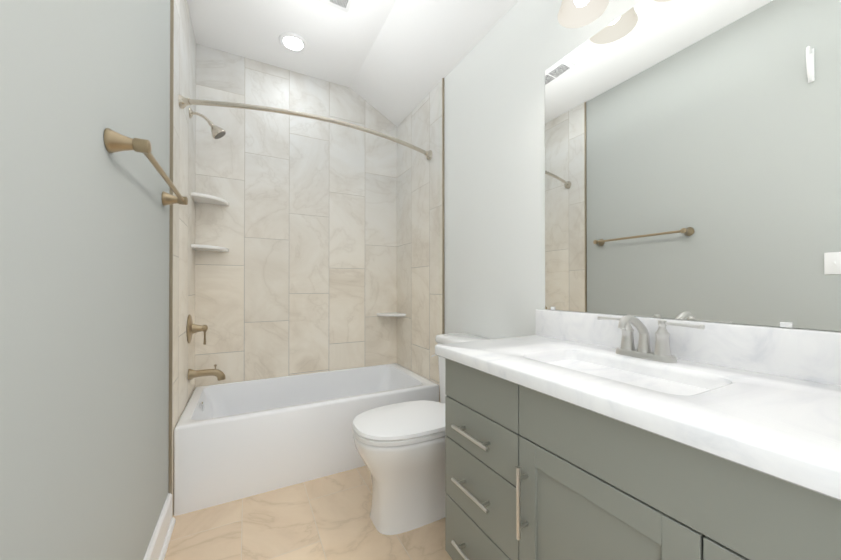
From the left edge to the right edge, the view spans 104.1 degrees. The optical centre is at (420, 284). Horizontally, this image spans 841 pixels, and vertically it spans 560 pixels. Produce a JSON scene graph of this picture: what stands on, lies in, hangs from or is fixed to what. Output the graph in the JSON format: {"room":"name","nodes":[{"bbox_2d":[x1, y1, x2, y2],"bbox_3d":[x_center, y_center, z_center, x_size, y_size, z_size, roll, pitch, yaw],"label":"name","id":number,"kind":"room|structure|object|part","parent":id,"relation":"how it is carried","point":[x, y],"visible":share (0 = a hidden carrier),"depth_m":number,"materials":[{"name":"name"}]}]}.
{"room":"bathroom","nodes":[
{"label":"bathroom","id":0,"kind":"room"},
{"bbox_2d":[0,0,169,559],"bbox_3d":[-0.921,-0.352,0.946,0.100,2.930,3.105,0,0,-28],"label":"wall","id":1,"kind":"structure","parent":0,"point":[84,340],"depth_m":0.73,"materials":[{"name":"grey paint"}]},
{"bbox_2d":[104,128,187,205],"bbox_3d":[-0.927,-0.376,1.161,0.088,0.061,0.702,0,0,-28],"label":"towel rail","id":2,"kind":"object","parent":1,"relation":"attached to","point":[114,141],"visible":1,"depth_m":0.88,"materials":[{"name":"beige metal"}]},
{"bbox_2d":[143,493,175,559],"bbox_3d":[-0.676,1.042,0.615,0.028,0.140,2.102,0,0,-28],"label":"baseboard","id":3,"kind":"structure","parent":1,"relation":"attached to","point":[159,541],"depth_m":1.36,"materials":[{"name":"white wood"}]},
{"bbox_2d":[168,0,173,493],"bbox_3d":[-1.179,-0.274,1.553,0.012,2.780,0.012,0,0,-28],"label":"trim","id":4,"kind":"structure","parent":1,"relation":"attached to","point":[171,234],"depth_m":1.55,"materials":[{"name":"brown metal"}]},
{"bbox_2d":[172,0,195,516],"bbox_3d":[-1.365,-0.272,1.902,0.010,2.780,0.779,0,0,-28],"label":"wall tile","id":5,"kind":"structure","parent":1,"relation":"attached to","point":[184,155],"depth_m":1.82,"materials":[{"name":"tile"}]},
{"bbox_2d":[187,314,207,344],"bbox_3d":[-1.368,0.276,2.022,0.098,0.191,0.176,0,0,-28],"label":"tub valve","id":6,"kind":"object","parent":5,"relation":"attached to","point":[192,328],"visible":1,"depth_m":1.99,"materials":[{"name":"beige metal"}]},
{"bbox_2d":[188,364,225,380],"bbox_3d":[-1.325,0.550,2.043,0.194,0.101,0.070,0,0,-28],"label":"tub spout","id":7,"kind":"object","parent":5,"relation":"attached to","point":[217,373],"visible":1,"depth_m":2.03,"materials":[{"name":"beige metal"}]},
{"bbox_2d":[189,107,225,138],"bbox_3d":[-1.327,-1.002,2.050,0.193,0.160,0.086,0,0,-28],"label":"shower head","id":8,"kind":"object","parent":5,"relation":"attached to","point":[217,132],"visible":1,"depth_m":2.04},
{"bbox_2d":[178,94,431,159],"bbox_3d":[-0.557,-0.957,1.998,1.528,0.070,0.214,0,0,-28],"label":"rail","id":9,"kind":"object","parent":5,"relation":"attached to","point":[184,102],"visible":0.9,"depth_m":1.82,"materials":[{"name":"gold metal"}]},
{"bbox_2d":[191,192,228,205],"bbox_3d":[-1.407,-0.576,2.208,0.200,0.022,0.200,0,0,-28],"label":"corner shelf","id":10,"kind":"object","parent":1,"relation":"attached to","point":[203,198],"visible":1,"depth_m":2.19,"materials":[{"name":"white ceramic"}]},
{"bbox_2d":[191,244,228,251],"bbox_3d":[-1.407,-0.246,2.207,0.200,0.022,0.200,0,0,-28],"label":"corner shelf","id":11,"kind":"object","parent":1,"relation":"attached to","point":[196,247],"visible":1,"depth_m":2.18,"materials":[{"name":"white ceramic"}]},
{"bbox_2d":[164,466,452,559],"bbox_3d":[-0.203,1.165,1.319,1.724,0.100,3.105,0,0,-28],"label":"floor","id":12,"kind":"structure","parent":0,"point":[325,518],"depth_m":1.49,"materials":[{"name":"tile"}]},
{"bbox_2d":[174,363,438,515],"bbox_3d":[-0.703,0.907,2.263,1.500,0.426,0.748,0,0,-28],"label":"bathtub","id":13,"kind":"object","parent":12,"relation":"on","point":[233,441],"visible":0.88,"depth_m":1.87,"materials":[{"name":"white ceramic"}]},
{"bbox_2d":[352,333,488,534],"bbox_3d":[0.030,0.704,1.673,0.754,0.825,0.465,0,0,-28],"label":"toilet","id":14,"kind":"object","parent":12,"relation":"on","point":[400,447],"visible":0.56,"depth_m":1.49,"materials":[{"name":"white ceramic"}]},
{"bbox_3d":[-0.058,0.664,1.622,0.551,0.055,0.390,0,0,-28],"label":"seat","id":15,"kind":"part","parent":14,"relation":"part of","materials":[{"name":"white plastic"}]},
{"bbox_3d":[0.248,0.557,1.784,0.250,0.440,0.430,0,0,-28],"label":"tank","id":16,"kind":"part","parent":14,"relation":"part of","materials":[{"name":"white ceramic"}]},
{"bbox_3d":[0.274,0.315,1.800,0.206,0.044,0.456,0,0,-28],"label":"lid","id":17,"kind":"part","parent":14,"relation":"part of","materials":[{"name":"white ceramic"}]},
{"bbox_2d":[435,309,840,559],"bbox_3d":[0.592,0.602,0.841,0.563,1.022,1.303,0,0,-28],"label":"bathroom vanity","id":18,"kind":"object","parent":12,"relation":"on","point":[579,436],"visible":1,"depth_m":0.76,"materials":[{"name":"grey paint"}]},
{"bbox_2d":[597,315,704,362],"bbox_3d":[0.661,0.160,1.012,0.154,0.137,0.310,0,0,-28],"label":"faucet","id":19,"kind":"object","parent":18,"relation":"on","point":[626,353],"depth_m":1.01,"materials":[{"name":"silver metal"}]},
{"bbox_2d":[187,0,517,125],"bbox_3d":[-0.203,-1.596,1.333,1.724,0.438,3.105,0,0,-28],"label":"ceiling","id":20,"kind":"structure","parent":0,"point":[394,62],"depth_m":2.14,"materials":[{"name":"white paint"}]},
{"bbox_2d":[279,32,306,52],"bbox_3d":[-0.872,-1.653,2.249,0.184,0.013,0.184,0,0,-28],"label":"recessed light","id":21,"kind":"object","parent":20,"relation":"in","point":[291,42],"visible":1,"depth_m":2.24,"materials":[{"name":"white"}]},
{"bbox_2d":[317,0,351,11],"bbox_3d":[-0.509,-1.654,1.768,0.330,0.016,0.330,0,0,-28],"label":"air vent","id":22,"kind":"object","parent":20,"relation":"attached to","point":[343,5],"visible":1,"depth_m":1.92,"materials":[{"name":"white metal"}]},
{"bbox_2d":[444,0,840,338],"bbox_3d":[0.514,-0.348,1.706,0.100,2.930,3.105,0,0,-28],"label":"wall","id":23,"kind":"structure","parent":0,"point":[494,169],"depth_m":1.75,"materials":[{"name":"white paint"}]},
{"bbox_2d":[377,312,405,316],"bbox_3d":[-0.254,0.257,2.821,0.190,0.022,0.190,0,0,-28],"label":"corner shelf","id":24,"kind":"object","parent":23,"relation":"attached to","point":[394,314],"visible":0.98,"depth_m":2.78,"materials":[{"name":"white"}]},
{"bbox_2d":[397,80,441,402],"bbox_3d":[-0.027,-0.151,2.610,0.010,2.546,0.779,0,0,-28],"label":"wall tile","id":25,"kind":"structure","parent":23,"relation":"attached to","point":[419,243],"depth_m":2.55,"materials":[{"name":"tile"}]},
{"bbox_2d":[442,78,444,333],"bbox_3d":[0.157,-0.153,2.260,0.012,2.546,0.012,0,0,-28],"label":"trim","id":26,"kind":"structure","parent":23,"relation":"attached to","point":[443,296],"depth_m":2.26,"materials":[{"name":"brown metal"}]},
{"bbox_2d":[558,0,608,27],"bbox_3d":[0.717,-1.158,1.023,0.181,0.263,0.720,0,0,-28],"label":"sconce","id":27,"kind":"object","parent":23,"relation":"attached to","point":[575,13],"visible":1,"depth_m":1.28,"materials":[{"name":"white glass"}]},
{"bbox_3d":[0.605,-1.094,1.226,0.060,0.098,0.060,0,0,-28],"label":"bulb","id":28,"kind":"part","parent":27,"relation":"part of","materials":[{"name":"white glass"}]},
{"bbox_2d":[545,0,840,330],"bbox_3d":[0.853,-0.435,0.948,0.008,1.084,1.227,0,0,-28],"label":"mirror","id":29,"kind":"object","parent":23,"relation":"attached to","point":[692,159],"visible":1,"depth_m":0.98,"materials":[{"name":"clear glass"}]},
{"bbox_3d":[-0.907,-0.343,2.654,1.724,2.930,0.100,0,0,-28],"label":"wall","id":30,"kind":"structure","parent":0,"visible":0},
{"bbox_2d":[195,43,396,387],"bbox_3d":[-0.881,-0.269,2.605,1.524,2.780,0.010,0,0,-28],"label":"wall tile","id":31,"kind":"structure","parent":30,"relation":"attached to","point":[299,277],"depth_m":2.53,"materials":[{"name":"tile"}]}
]}

